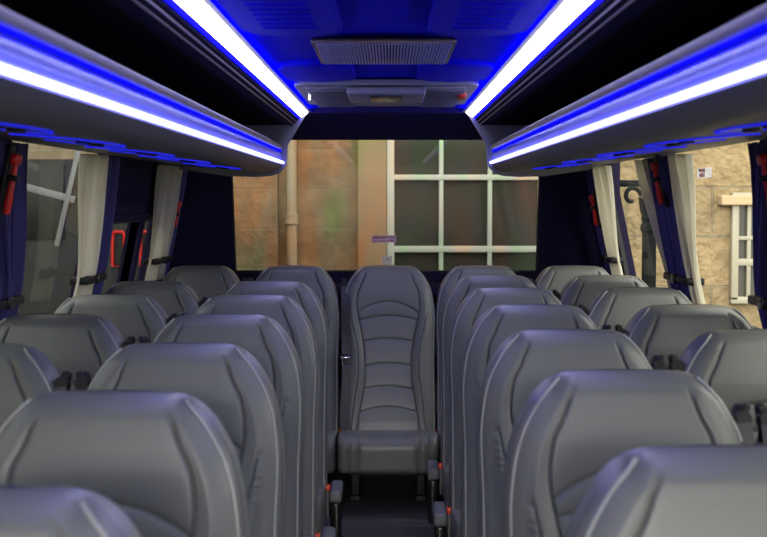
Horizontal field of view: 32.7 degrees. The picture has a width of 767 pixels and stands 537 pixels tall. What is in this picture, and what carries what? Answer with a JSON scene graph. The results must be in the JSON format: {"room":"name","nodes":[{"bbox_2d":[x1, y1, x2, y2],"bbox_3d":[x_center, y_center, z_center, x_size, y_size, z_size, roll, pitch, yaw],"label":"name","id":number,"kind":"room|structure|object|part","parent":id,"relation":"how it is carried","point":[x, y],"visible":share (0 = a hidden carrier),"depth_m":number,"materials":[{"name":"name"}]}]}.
{"room":"vehicle interior","nodes":[
{"label":"vehicle interior","id":0,"kind":"room"},
{"bbox_2d":[3,139,170,297],"bbox_3d":[-1.094,0.301,2.680,0.239,1.830,8.310,0,3,0],"label":"wall","id":1,"kind":"structure","parent":0,"point":[137,178],"depth_m":5.80,"materials":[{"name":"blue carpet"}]},
{"bbox_2d":[114,216,152,280],"bbox_3d":[-1.130,-0.050,5.705,0.106,0.345,1.226,0,3,0],"label":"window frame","id":2,"kind":"structure","parent":1,"relation":"in","point":[151,217],"depth_m":6.04,"materials":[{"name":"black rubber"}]},
{"bbox_2d":[0,0,305,176],"bbox_3d":[-0.708,-0.399,2.644,0.662,0.313,7.118,0,3,0],"label":"luggage rack","id":3,"kind":"object","parent":1,"relation":"attached to","point":[135,74],"visible":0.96,"depth_m":2.76,"materials":[{"name":"grey plastic"}]},
{"bbox_2d":[0,139,28,320],"bbox_3d":[-1.046,-0.056,3.322,0.167,0.544,1.014,0,3,0],"label":"curtain","id":4,"kind":"object","parent":3,"relation":"hanging from","point":[13,226],"visible":0.73,"depth_m":3.64,"materials":[{"name":"blue fabric"}]},
{"bbox_2d":[0,144,22,216],"bbox_3d":[-1.006,-0.228,3.382,0.157,0.187,0.083,1,3,15],"label":"hammer","id":5,"kind":"object","parent":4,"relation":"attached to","point":[9,176],"visible":1,"depth_m":3.36,"materials":[{"name":"red plastic"}]},
{"bbox_3d":[-0.961,-0.204,3.368,0.020,0.130,0.020,11,3,0],"label":"handle","id":6,"kind":"part","parent":5,"relation":"part of","materials":[{"name":"red plastic"}]},
{"bbox_2d":[0,122,53,133],"bbox_3d":[-0.690,-0.256,2.300,0.213,0.029,0.430,1,3,15],"label":"panel","id":7,"kind":"object","parent":3,"relation":"attached to","point":[11,127],"visible":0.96,"depth_m":2.34,"materials":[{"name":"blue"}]},
{"bbox_2d":[8,133,125,147],"bbox_3d":[-0.687,-0.291,2.959,0.213,0.029,0.430,1,3,15],"label":"panel","id":8,"kind":"object","parent":3,"relation":"attached to","point":[89,142],"visible":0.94,"depth_m":2.90,"materials":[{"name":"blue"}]},
{"bbox_2d":[70,154,120,296],"bbox_3d":[-1.036,-0.128,4.661,0.175,0.544,0.574,0,3,0],"label":"curtain","id":9,"kind":"object","parent":3,"relation":"hanging from","point":[98,175],"visible":0.91,"depth_m":4.64,"materials":[{"name":"beige fabric"}]},
{"bbox_2d":[92,156,120,294],"bbox_3d":[-1.027,-0.135,4.791,0.110,0.543,0.318,-1,3,-26],"label":"drape","id":10,"kind":"object","parent":9,"relation":"hanging from","point":[103,212],"depth_m":4.77,"materials":[{"name":"fabric"}]},
{"bbox_2d":[84,146,174,156],"bbox_3d":[-0.684,-0.329,3.658,0.213,0.029,0.430,1,3,15],"label":"panel","id":11,"kind":"object","parent":3,"relation":"attached to","point":[141,152],"visible":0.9,"depth_m":3.59,"materials":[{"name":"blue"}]},
{"bbox_2d":[0,26,280,150],"bbox_3d":[-0.500,-0.366,2.636,0.005,0.005,7.100,0,3,0],"label":"light","id":12,"kind":"object","parent":3,"relation":"on","point":[35,40],"depth_m":2.44,"materials":[{"name":"white plastic"}]},
{"bbox_3d":[-0.503,-0.338,2.638,0.017,0.048,7.100,0,3,0],"label":"lip panel","id":13,"kind":"part","parent":3,"relation":"part of","materials":[{"name":"blue"}]},
{"bbox_3d":[-0.708,-0.510,2.629,0.582,0.055,7.100,0,3,0],"label":"panel","id":14,"kind":"part","parent":3,"relation":"part of","materials":[{"name":"black plastic"}]},
{"bbox_2d":[144,165,187,280],"bbox_3d":[-1.032,-0.208,6.144,0.167,0.544,0.597,0,3,0],"label":"curtain","id":15,"kind":"object","parent":3,"relation":"hanging from","point":[170,183],"visible":0.94,"depth_m":6.08,"materials":[{"name":"beige fabric"}]},
{"bbox_2d":[164,170,187,276],"bbox_3d":[-1.030,-0.220,6.371,0.177,0.543,0.104,2,4,31],"label":"drape","id":16,"kind":"object","parent":15,"relation":"hanging from","point":[170,237],"depth_m":6.34,"materials":[{"name":"fabric"}]},
{"bbox_2d":[137,155,210,163],"bbox_3d":[-0.681,-0.369,4.407,0.213,0.029,0.430,1,3,15],"label":"panel","id":17,"kind":"object","parent":3,"relation":"attached to","point":[156,157],"visible":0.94,"depth_m":4.29,"materials":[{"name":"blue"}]},
{"bbox_2d":[181,162,240,169],"bbox_3d":[-0.677,-0.418,5.316,0.213,0.029,0.430,1,3,15],"label":"panel","id":18,"kind":"object","parent":3,"relation":"attached to","point":[205,165],"visible":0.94,"depth_m":5.18,"materials":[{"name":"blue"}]},
{"bbox_2d":[170,201,181,232],"bbox_3d":[-1.036,-0.256,6.325,0.127,0.187,0.082,-1,3,-18],"label":"hammer","id":19,"kind":"object","parent":1,"relation":"attached to","point":[179,204],"visible":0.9,"depth_m":6.33,"materials":[{"name":"red plastic"}]},
{"bbox_3d":[-1.004,-0.251,6.340,0.020,0.095,0.020,11,3,0],"label":"handle","id":20,"kind":"part","parent":19,"relation":"part of","materials":[{"name":"red plastic"}]},
{"bbox_2d":[211,0,557,108],"bbox_3d":[0.000,-0.561,2.353,0.800,0.033,7.760,0,3,0],"label":"ceiling","id":21,"kind":"structure","parent":0,"point":[359,18],"depth_m":3.50,"materials":[{"name":"fabric"}]},
{"bbox_2d":[166,0,310,117],"bbox_3d":[-0.389,-0.537,2.627,0.067,0.042,7.100,0,3,0],"label":"ceiling light","id":22,"kind":"object","parent":21,"relation":"attached to","point":[204,15],"visible":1,"depth_m":3.37,"materials":[{"name":"grey plastic"}]},
{"bbox_2d":[216,0,341,36],"bbox_3d":[-0.230,-0.481,1.237,0.240,0.029,4.120,0,3,0],"label":"pad","id":23,"kind":"object","parent":21,"relation":"attached to","point":[289,18],"visible":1,"depth_m":2.91,"materials":[{"name":"fabric"}]},
{"bbox_2d":[277,59,355,81],"bbox_3d":[-0.217,-0.652,4.322,0.240,0.020,0.580,0,3,0],"label":"pad","id":24,"kind":"object","parent":21,"relation":"attached to","point":[309,70],"visible":0.91,"depth_m":4.22,"materials":[{"name":"fabric"}]},
{"bbox_2d":[311,37,456,63],"bbox_3d":[0.002,-0.612,3.692,0.384,0.019,0.522,0,3,0],"label":"ceiling vent","id":25,"kind":"object","parent":21,"relation":"in","point":[329,50],"visible":1,"depth_m":3.60,"materials":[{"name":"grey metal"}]},
{"bbox_2d":[294,79,478,106],"bbox_3d":[0.012,-0.676,5.191,0.670,0.059,1.000,0,3,0],"label":"console","id":26,"kind":"object","parent":21,"relation":"attached to","point":[356,92],"visible":0.99,"depth_m":4.76,"materials":[{"name":"grey plastic"}]},
{"bbox_3d":[0.012,-0.678,5.191,0.580,0.019,0.880,0,3,0],"label":"hatch lid","id":27,"kind":"part","parent":26,"relation":"part of","materials":[{"name":"grey plastic"}]},
{"bbox_2d":[417,59,494,81],"bbox_3d":[0.233,-0.652,4.320,0.240,0.020,0.580,0,3,0],"label":"pad","id":28,"kind":"object","parent":21,"relation":"attached to","point":[455,70],"visible":0.9,"depth_m":4.21,"materials":[{"name":"fabric"}]},
{"bbox_2d":[428,0,552,36],"bbox_3d":[0.220,-0.481,1.235,0.240,0.029,4.120,0,3,0],"label":"pad","id":29,"kind":"object","parent":21,"relation":"attached to","point":[470,18],"visible":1,"depth_m":2.91,"materials":[{"name":"fabric"}]},
{"bbox_2d":[463,0,601,117],"bbox_3d":[0.392,-0.537,2.623,0.067,0.042,7.100,0,3,0],"label":"ceiling light","id":30,"kind":"object","parent":21,"relation":"attached to","point":[564,15],"visible":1,"depth_m":3.37,"materials":[{"name":"grey plastic"}]},
{"bbox_2d":[324,464,447,536],"bbox_3d":[0.001,1.244,2.746,2.400,0.060,8.350,0,3,0],"label":"floor","id":31,"kind":"structure","parent":0,"point":[387,506],"depth_m":5.73,"materials":[{"name":"black carpet"}]},
{"bbox_2d":[0,343,71,427],"bbox_3d":[-0.904,0.698,2.621,0.456,1.043,0.652,0,3,0],"label":"seat","id":32,"kind":"object","parent":31,"relation":"on","point":[26,373],"visible":0.29,"depth_m":2.79,"materials":[{"name":"grey leather"}]},
{"bbox_2d":[0,314,134,390],"bbox_3d":[-0.901,0.660,3.335,0.456,1.043,0.652,0,3,0],"label":"seat","id":33,"kind":"object","parent":31,"relation":"on","point":[74,343],"visible":0.26,"depth_m":3.50,"materials":[{"name":"grey leather"}]},
{"bbox_2d":[0,485,140,536],"bbox_3d":[-0.425,0.775,1.191,0.507,1.043,0.652,0,3,0],"label":"seat","id":34,"kind":"object","parent":31,"relation":"on","point":[25,510],"visible":1,"depth_m":1.39,"materials":[{"name":"grey leather"}]},
{"bbox_2d":[54,294,177,343],"bbox_3d":[-0.898,0.621,4.049,0.456,1.043,0.652,0,3,0],"label":"seat","id":35,"kind":"object","parent":31,"relation":"on","point":[136,316],"visible":0.06,"depth_m":4.22,"materials":[{"name":"grey leather"}]},
{"bbox_2d":[0,390,249,536],"bbox_3d":[-0.422,0.737,1.905,0.507,1.043,0.652,0,3,0],"label":"seat","id":36,"kind":"object","parent":31,"relation":"on","point":[164,458],"visible":0.81,"depth_m":2.07,"materials":[{"name":"grey leather"}]},
{"bbox_2d":[105,281,207,316],"bbox_3d":[-0.895,0.583,4.763,0.456,1.043,0.652,0,3,0],"label":"seat","id":37,"kind":"object","parent":31,"relation":"on","point":[177,297],"visible":0.07,"depth_m":4.94,"materials":[{"name":"grey leather"}]},
{"bbox_2d":[74,342,284,536],"bbox_3d":[-0.419,0.698,2.619,0.507,1.043,0.652,0,3,0],"label":"seat","id":38,"kind":"object","parent":31,"relation":"on","point":[227,378],"visible":0.34,"depth_m":2.79,"materials":[{"name":"grey leather"}]},
{"bbox_2d":[162,265,246,299],"bbox_3d":[-0.860,0.521,5.916,0.442,1.043,0.652,0,3,0],"label":"seat","id":39,"kind":"object","parent":31,"relation":"on","point":[209,281],"visible":0.06,"depth_m":6.08,"materials":[{"name":"grey leather"}]},
{"bbox_2d":[139,314,305,536],"bbox_3d":[-0.416,0.660,3.333,0.507,1.043,0.652,0,3,0],"label":"seat","id":40,"kind":"object","parent":31,"relation":"on","point":[262,336],"visible":0.22,"depth_m":3.50,"materials":[{"name":"grey leather"}]},
{"bbox_2d":[181,294,335,536],"bbox_3d":[-0.413,0.621,4.047,0.507,1.043,0.652,0,3,0],"label":"seat","id":41,"kind":"object","parent":31,"relation":"on","point":[286,311],"visible":0.17,"depth_m":4.21,"materials":[{"name":"grey leather"}]},
{"bbox_3d":[-0.181,0.881,4.234,0.046,0.046,0.200,0,3,0],"label":"armrest","id":42,"kind":"part","parent":41,"relation":"part of","materials":[{"name":"grey"}]},
{"bbox_2d":[211,281,342,536],"bbox_3d":[-0.410,0.583,4.761,0.507,1.043,0.652,0,3,0],"label":"seat","id":43,"kind":"object","parent":31,"relation":"on","point":[300,292],"visible":0.09,"depth_m":4.92,"materials":[{"name":"grey leather"}]},
{"bbox_3d":[-0.434,0.438,4.935,0.456,0.773,0.288,0,3,0],"label":"backrest","id":44,"kind":"part","parent":43,"relation":"part of","materials":[{"name":"grey leather"}]},
{"bbox_2d":[317,486,326,536],"bbox_3d":[-0.435,0.852,4.700,0.444,0.166,0.500,0,3,0],"label":"seat cushion","id":45,"kind":"object","parent":43,"relation":"on","point":[322,490],"depth_m":4.58,"materials":[{"name":"grey leather"}]},
{"bbox_3d":[-0.178,0.843,4.948,0.046,0.046,0.200,0,3,0],"label":"armrest","id":46,"kind":"part","parent":43,"relation":"part of","materials":[{"name":"grey plastic"}]},
{"bbox_2d":[247,265,340,472],"bbox_3d":[-0.422,0.521,5.915,0.442,1.043,0.652,0,3,0],"label":"seat","id":47,"kind":"object","parent":31,"relation":"on","point":[316,278],"visible":0.2,"depth_m":6.07,"materials":[{"name":"grey leather"}]},
{"bbox_2d":[327,430,338,472],"bbox_3d":[-0.423,0.790,5.853,0.431,0.166,0.500,0,3,0],"label":"seat cushion","id":48,"kind":"object","parent":47,"relation":"on","point":[332,434],"depth_m":5.63,"materials":[{"name":"grey leather"}]},
{"bbox_2d":[337,265,438,500],"bbox_3d":[0.021,0.521,5.913,0.466,1.043,0.652,0,3,0],"label":"seat","id":49,"kind":"object","parent":31,"relation":"on","point":[388,318],"visible":0.99,"depth_m":6.02,"materials":[{"name":"grey leather"}]},
{"bbox_3d":[0.021,0.898,5.917,0.355,0.290,0.400,0,3,0],"label":"seat frame","id":50,"kind":"part","parent":49,"relation":"part of","materials":[{"name":"black metal"}]},
{"bbox_2d":[337,430,438,473],"bbox_3d":[0.020,0.790,5.851,0.437,0.166,0.500,0,3,0],"label":"seat cushion","id":51,"kind":"object","parent":49,"relation":"on","point":[358,451],"depth_m":5.61,"materials":[{"name":"grey leather"}]},
{"bbox_3d":[0.021,0.376,6.087,0.449,0.773,0.288,0,3,0],"label":"backrest","id":52,"kind":"part","parent":49,"relation":"part of","materials":[{"name":"grey leather"}]},
{"bbox_2d":[435,265,515,461],"bbox_3d":[0.460,0.521,5.911,0.442,1.043,0.652,0,3,0],"label":"seat","id":53,"kind":"object","parent":31,"relation":"on","point":[458,272],"visible":0.13,"depth_m":6.08,"materials":[{"name":"grey leather"}]},
{"bbox_2d":[437,431,440,461],"bbox_3d":[0.459,0.790,5.849,0.431,0.166,0.500,0,3,0],"label":"seat cushion","id":54,"kind":"object","parent":53,"relation":"on","point":[438,432],"depth_m":5.68,"materials":[{"name":"grey leather"}]},
{"bbox_2d":[427,275,549,523],"bbox_3d":[0.431,0.562,5.147,0.507,1.043,0.652,0,3,0],"label":"seat","id":55,"kind":"object","parent":31,"relation":"on","point":[465,285],"visible":0.16,"depth_m":5.30,"materials":[{"name":"grey leather"}]},
{"bbox_3d":[0.201,0.822,5.336,0.046,0.046,0.200,0,3,0],"label":"armrest","id":56,"kind":"part","parent":55,"relation":"part of","materials":[{"name":"grey plastic"}]},
{"bbox_2d":[442,464,448,505],"bbox_3d":[0.456,0.832,5.085,0.444,0.166,0.500,0,3,0],"label":"seat cushion","id":57,"kind":"object","parent":55,"relation":"on","point":[445,467],"depth_m":4.92,"materials":[{"name":"grey leather"}]},
{"bbox_3d":[0.457,0.417,5.321,0.456,0.773,0.288,0,3,0],"label":"backrest","id":58,"kind":"part","parent":55,"relation":"part of","materials":[{"name":"grey leather"}]},
{"bbox_2d":[432,287,575,536],"bbox_3d":[0.428,0.602,4.403,0.507,1.043,0.652,0,3,0],"label":"seat","id":59,"kind":"object","parent":31,"relation":"on","point":[480,300],"visible":0.1,"depth_m":4.57,"materials":[{"name":"grey leather"}]},
{"bbox_3d":[0.198,0.862,4.592,0.046,0.046,0.200,0,3,0],"label":"armrest","id":60,"kind":"part","parent":59,"relation":"part of","materials":[{"name":"grey"}]},
{"bbox_2d":[450,509,460,536],"bbox_3d":[0.453,0.872,4.341,0.444,0.166,0.500,0,3,0],"label":"seat cushion","id":61,"kind":"object","parent":59,"relation":"on","point":[455,529],"depth_m":4.29,"materials":[{"name":"grey leather"}]},
{"bbox_2d":[458,304,611,536],"bbox_3d":[0.425,0.642,3.659,0.507,1.043,0.652,0,3,0],"label":"seat","id":62,"kind":"object","parent":31,"relation":"on","point":[497,323],"visible":0.27,"depth_m":3.83,"materials":[{"name":"grey leather"}]},
{"bbox_2d":[529,265,608,293],"bbox_3d":[0.897,0.521,5.909,0.442,1.043,0.652,0,3,0],"label":"seat","id":63,"kind":"object","parent":31,"relation":"on","point":[550,278],"visible":0.07,"depth_m":6.08,"materials":[{"name":"grey leather"}]},
{"bbox_2d":[475,329,664,536],"bbox_3d":[0.422,0.682,2.915,0.507,1.043,0.652,0,3,0],"label":"seat","id":64,"kind":"object","parent":31,"relation":"on","point":[526,358],"visible":0.29,"depth_m":3.08,"materials":[{"name":"grey leather"}]},
{"bbox_2d":[552,275,647,307],"bbox_3d":[0.916,0.562,5.145,0.456,1.043,0.652,0,3,0],"label":"seat","id":65,"kind":"object","parent":31,"relation":"on","point":[582,289],"visible":0.09,"depth_m":5.32,"materials":[{"name":"grey leather"}]},
{"bbox_2d":[501,369,754,536],"bbox_3d":[0.418,0.723,2.171,0.507,1.043,0.652,0,3,0],"label":"seat","id":66,"kind":"object","parent":31,"relation":"on","point":[573,423],"visible":0.62,"depth_m":2.34,"materials":[{"name":"grey leather"}]},
{"bbox_2d":[578,287,691,330],"bbox_3d":[0.913,0.602,4.401,0.456,1.043,0.652,0,3,0],"label":"seat","id":67,"kind":"object","parent":31,"relation":"on","point":[611,306],"visible":0.16,"depth_m":4.57,"materials":[{"name":"grey leather"}]},
{"bbox_2d":[565,445,766,536],"bbox_3d":[0.415,0.763,1.427,0.507,1.043,0.652,0,3,0],"label":"seat","id":68,"kind":"object","parent":31,"relation":"on","point":[673,490],"visible":1,"depth_m":1.60,"materials":[{"name":"grey leather"}]},
{"bbox_2d":[615,304,753,369],"bbox_3d":[0.910,0.642,3.657,0.456,1.043,0.652,0,3,0],"label":"seat","id":69,"kind":"object","parent":31,"relation":"on","point":[665,330],"visible":0.1,"depth_m":3.83,"materials":[{"name":"grey leather"}]},
{"bbox_2d":[668,329,766,442],"bbox_3d":[0.907,0.683,2.913,0.456,1.043,0.652,0,3,0],"label":"seat","id":70,"kind":"object","parent":31,"relation":"on","point":[732,362],"visible":0.31,"depth_m":3.08,"materials":[{"name":"grey leather"}]},
{"bbox_2d":[754,403,766,444],"bbox_3d":[0.904,0.723,2.169,0.456,1.043,0.652,0,3,0],"label":"seat","id":71,"kind":"object","parent":31,"relation":"on","point":[760,409],"visible":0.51,"depth_m":2.38,"materials":[{"name":"grey leather"}]},
{"bbox_3d":[0.905,0.578,2.344,0.456,0.773,0.288,0,3,0],"label":"backrest","id":72,"kind":"part","parent":71,"relation":"part of","materials":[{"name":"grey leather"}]},
{"bbox_2d":[162,162,619,428],"bbox_3d":[0.018,0.079,6.794,2.400,1.830,0.060,0,3,0],"label":"wall","id":73,"kind":"structure","parent":0,"point":[567,233],"depth_m":6.75,"materials":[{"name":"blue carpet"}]},
{"bbox_2d":[230,176,540,272],"bbox_3d":[0.011,-0.328,6.758,1.620,0.717,0.037,0,3,0],"label":"window","id":74,"kind":"structure","parent":73,"relation":"in","point":[231,177],"depth_m":6.75,"materials":[{"name":"black rubber"}]},
{"bbox_2d":[372,235,395,242],"bbox_3d":[0.003,-0.153,6.778,0.126,0.036,0.002,-1,3,0],"label":"sticker","id":75,"kind":"object","parent":74,"relation":"attached to","point":[390,238],"visible":1,"depth_m":6.78,"materials":[{"name":"purple paper"}]},
{"bbox_2d":[382,257,391,263],"bbox_3d":[0.018,-0.041,6.784,0.050,0.040,0.002,0,3,0],"label":"sticker","id":76,"kind":"object","parent":74,"relation":"attached to","point":[385,260],"visible":1,"depth_m":6.78,"materials":[{"name":"grey paper"}]},
{"bbox_2d":[291,106,482,139],"bbox_3d":[0.017,-0.730,6.470,2.000,0.160,0.600,0,3,0],"label":"trim","id":77,"kind":"structure","parent":73,"relation":"attached to","point":[364,122],"depth_m":6.46,"materials":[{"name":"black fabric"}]},
{"bbox_2d":[334,283,440,296],"bbox_3d":[0.018,0.106,6.575,2.200,0.050,0.340,0,3,0],"label":"trim","id":78,"kind":"structure","parent":73,"relation":"attached to","point":[434,286],"depth_m":6.41,"materials":[{"name":"black carpet"}]},
{"bbox_2d":[608,139,766,276],"bbox_3d":[1.097,0.302,2.671,0.239,1.830,8.310,0,3,0],"label":"wall","id":79,"kind":"structure","parent":0,"point":[617,197],"depth_m":6.29,"materials":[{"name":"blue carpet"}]},
{"bbox_2d":[588,190,601,228],"bbox_3d":[1.057,-0.286,6.314,0.139,0.187,0.082,1,3,17],"label":"hammer","id":80,"kind":"object","parent":79,"relation":"attached to","point":[595,211],"visible":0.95,"depth_m":6.32,"materials":[{"name":"red plastic"}]},
{"bbox_3d":[1.020,-0.268,6.330,0.020,0.120,0.020,-11,3,1],"label":"handle","id":81,"kind":"part","parent":80,"relation":"part of","materials":[{"name":"red plastic"}]},
{"bbox_2d":[603,164,628,274],"bbox_3d":[1.129,-0.187,5.689,0.165,0.620,1.226,0,3,0],"label":"window","id":82,"kind":"structure","parent":79,"relation":"in","point":[619,236],"depth_m":6.29,"materials":[{"name":"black glass"}]},
{"bbox_2d":[468,0,766,176],"bbox_3d":[0.710,-0.398,2.638,0.662,0.313,7.118,0,3,0],"label":"luggage rack","id":83,"kind":"object","parent":79,"relation":"attached to","point":[629,74],"visible":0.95,"depth_m":2.75,"materials":[{"name":"grey plastic"}]},
{"bbox_2d":[532,162,591,168],"bbox_3d":[0.702,-0.418,5.310,0.213,0.029,0.430,-1,3,-14],"label":"panel","id":84,"kind":"object","parent":83,"relation":"attached to","point":[577,164],"visible":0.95,"depth_m":5.17,"materials":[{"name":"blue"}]},
{"bbox_2d":[562,155,634,163],"bbox_3d":[0.698,-0.369,4.401,0.213,0.029,0.430,-1,3,-14],"label":"panel","id":85,"kind":"object","parent":83,"relation":"attached to","point":[611,157],"visible":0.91,"depth_m":4.29,"materials":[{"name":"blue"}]},
{"bbox_2d":[586,166,624,274],"bbox_3d":[1.064,-0.212,6.225,0.168,0.544,0.500,0,3,0],"label":"curtain","id":86,"kind":"object","parent":83,"relation":"hanging from","point":[600,178],"visible":0.88,"depth_m":6.17,"materials":[{"name":"beige fabric"}]},
{"bbox_2d":[586,169,611,274],"bbox_3d":[1.060,-0.219,6.358,0.237,0.543,0.148,-3,4,-41],"label":"drape","id":87,"kind":"object","parent":86,"relation":"hanging from","point":[604,236],"depth_m":6.36,"materials":[{"name":"beige fabric"}]},
{"bbox_3d":[0.710,-0.509,2.623,0.582,0.055,7.100,0,3,0],"label":"panel","id":88,"kind":"part","parent":83,"relation":"part of","materials":[{"name":"black plastic"}]},
{"bbox_2d":[492,24,766,150],"bbox_3d":[0.502,-0.366,2.632,0.005,0.005,7.100,0,3,0],"label":"light","id":89,"kind":"object","parent":83,"relation":"on","point":[732,38],"depth_m":2.41,"materials":[{"name":"white plastic"}]},
{"bbox_3d":[0.506,-0.338,2.634,0.017,0.048,7.100,0,3,0],"label":"lip panel","id":90,"kind":"part","parent":83,"relation":"part of","materials":[{"name":"blue"}]},
{"bbox_2d":[596,146,686,156],"bbox_3d":[0.695,-0.329,3.652,0.213,0.029,0.430,-1,3,-14],"label":"panel","id":91,"kind":"object","parent":83,"relation":"attached to","point":[638,151],"visible":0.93,"depth_m":3.59,"materials":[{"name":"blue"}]},
{"bbox_2d":[634,154,705,303],"bbox_3d":[1.058,-0.135,4.787,0.168,0.544,0.822,0,3,0],"label":"curtain","id":92,"kind":"object","parent":83,"relation":"hanging from","point":[673,226],"visible":0.87,"depth_m":4.65,"materials":[{"name":"beige fabric"}]},
{"bbox_2d":[647,156,691,302],"bbox_3d":[1.058,-0.131,4.719,0.166,0.543,0.440,0,3,0],"label":"drape","id":93,"kind":"object","parent":92,"relation":"hanging from","point":[674,223],"depth_m":4.67,"materials":[{"name":"fabric"}]},
{"bbox_2d":[644,133,760,147],"bbox_3d":[0.692,-0.291,2.953,0.213,0.029,0.430,-1,3,-14],"label":"panel","id":94,"kind":"object","parent":83,"relation":"attached to","point":[679,142],"visible":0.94,"depth_m":2.89,"materials":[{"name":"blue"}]},
{"bbox_2d":[714,122,766,133],"bbox_3d":[0.689,-0.256,2.294,0.213,0.029,0.430,-1,3,-14],"label":"panel","id":95,"kind":"object","parent":83,"relation":"attached to","point":[762,126],"visible":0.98,"depth_m":2.33,"materials":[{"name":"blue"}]},
{"bbox_2d":[747,140,766,328],"bbox_3d":[1.049,-0.055,3.314,0.157,0.544,1.015,0,3,2],"label":"curtain","id":96,"kind":"object","parent":83,"relation":"hanging from","point":[759,204],"visible":0.92,"depth_m":3.61,"materials":[{"name":"blue fabric"}]},
{"bbox_2d":[650,155,669,206],"bbox_3d":[1.023,-0.314,4.701,0.144,0.187,0.082,-1,3,-15],"label":"hammer","id":97,"kind":"object","parent":79,"relation":"attached to","point":[654,167],"visible":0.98,"depth_m":4.68,"materials":[{"name":"red plastic"}]},
{"bbox_3d":[0.984,-0.292,4.687,0.020,0.125,0.020,-11,3,1],"label":"handle","id":98,"kind":"part","parent":97,"relation":"part of","materials":[{"name":"red plastic"}]},
{"bbox_2d":[756,144,766,201],"bbox_3d":[1.024,-0.226,3.344,0.138,0.187,0.082,1,3,17],"label":"hammer","id":99,"kind":"object","parent":79,"relation":"attached to","point":[761,158],"visible":1,"depth_m":3.35,"materials":[{"name":"red plastic"}]},
{"bbox_3d":[0.989,-0.203,3.360,0.020,0.130,0.020,-11,3,1],"label":"handle","id":100,"kind":"part","parent":99,"relation":"part of","materials":[{"name":"red plastic"}]},
{"bbox_3d":[1.123,-0.111,4.291,0.165,0.620,1.326,0,3,0],"label":"window","id":101,"kind":"structure","parent":79,"relation":"in","visible":0},
{"bbox_2d":[697,167,711,177],"bbox_3d":[1.093,-0.326,4.454,0.002,0.034,0.200,0,3,0],"label":"sticker","id":102,"kind":"object","parent":101,"relation":"attached to","point":[701,172],"visible":1,"depth_m":4.45,"materials":[{"name":"white paper"}]},
{"label":"outside","id":103,"kind":"structure","parent":0,"visible":0},
{"bbox_3d":[0.001,2.022,2.613,60.000,0.100,55.000,0,3,0],"label":"ground","id":104,"kind":"structure","parent":103,"visible":0},
{"bbox_2d":[17,150,148,314],"bbox_3d":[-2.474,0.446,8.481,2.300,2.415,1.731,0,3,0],"label":"coach","id":105,"kind":"object","parent":104,"relation":"on","point":[51,256],"visible":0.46,"depth_m":7.60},
{"bbox_3d":[-2.728,-0.389,7.598,1.750,0.448,0.016,0,3,0],"label":"glass","id":106,"kind":"part","parent":105,"relation":"part of","materials":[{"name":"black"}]},
{"bbox_2d":[111,230,124,266],"bbox_3d":[-1.538,-0.116,7.591,0.092,0.214,0.022,0,3,0],"label":"tail lamp","id":107,"kind":"object","parent":105,"relation":"attached to","point":[118,236],"depth_m":7.60,"materials":[{"name":"red plastic"}]},
{"bbox_2d":[139,230,146,266],"bbox_3d":[-1.375,-0.116,7.591,0.092,0.214,0.022,0,3,0],"label":"tail lamp","id":108,"kind":"object","parent":105,"relation":"attached to","point":[144,232],"depth_m":7.59,"materials":[{"name":"red plastic"}]},
{"bbox_2d":[12,140,386,269],"bbox_3d":[-2.194,-2.038,9.664,7.550,7.250,0.500,0,3,0],"label":"facade","id":109,"kind":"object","parent":104,"relation":"on","point":[327,170],"depth_m":9.49,"materials":[{"name":"stone"}]},
{"bbox_2d":[233,174,278,269],"bbox_3d":[-1.015,-1.772,9.373,0.510,6.750,0.100,0,3,0],"label":"building wall","id":110,"kind":"structure","parent":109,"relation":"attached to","point":[256,199],"depth_m":9.40,"materials":[{"name":"stone"}]},
{"bbox_2d":[285,140,298,264],"bbox_3d":[-0.661,-1.497,9.366,0.104,6.200,0.104,0,3,0],"label":"drainpipe","id":111,"kind":"object","parent":109,"relation":"attached to","point":[291,218],"visible":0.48,"depth_m":9.39,"materials":[{"name":"beige metal"}]},
{"bbox_2d":[358,140,537,269],"bbox_3d":[0.596,-0.580,9.420,1.640,2.536,0.140,0,3,0],"label":"sash window","id":112,"kind":"structure","parent":109,"relation":"attached to","point":[447,210],"depth_m":9.46,"materials":[{"name":"white paint"}]},
{"bbox_2d":[620,157,655,286],"bbox_3d":[1.727,-0.073,8.501,0.507,3.450,0.329,2,4,30],"label":"lamp post","id":113,"kind":"object","parent":104,"relation":"on","point":[648,277],"visible":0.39,"depth_m":8.46,"materials":[{"name":"black metal"}]},
{"bbox_2d":[620,141,761,328],"bbox_3d":[5.306,-2.035,9.602,7.450,7.250,0.560,0,3,0],"label":"facade","id":114,"kind":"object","parent":104,"relation":"on","point":[730,164],"depth_m":9.43,"materials":[{"name":"stone"}]},
{"bbox_2d":[718,195,751,204],"bbox_3d":[2.783,-0.490,9.376,0.750,0.070,0.140,0,3,0],"label":"stone lintel","id":115,"kind":"object","parent":114,"relation":"attached to","point":[722,199],"visible":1,"depth_m":9.31,"materials":[{"name":"stone"}]},
{"bbox_2d":[729,192,754,303],"bbox_3d":[2.761,-0.147,9.404,0.525,0.799,0.070,0,3,0],"label":"sash window","id":116,"kind":"structure","parent":114,"relation":"attached to","point":[741,280],"depth_m":9.39,"materials":[{"name":"beige paint"}]},
{"bbox_3d":[2.761,-0.148,9.426,0.475,0.749,0.008,0,3,0],"label":"glass","id":117,"kind":"part","parent":116,"relation":"part of","materials":[{"name":"grey glass"}]}
]}

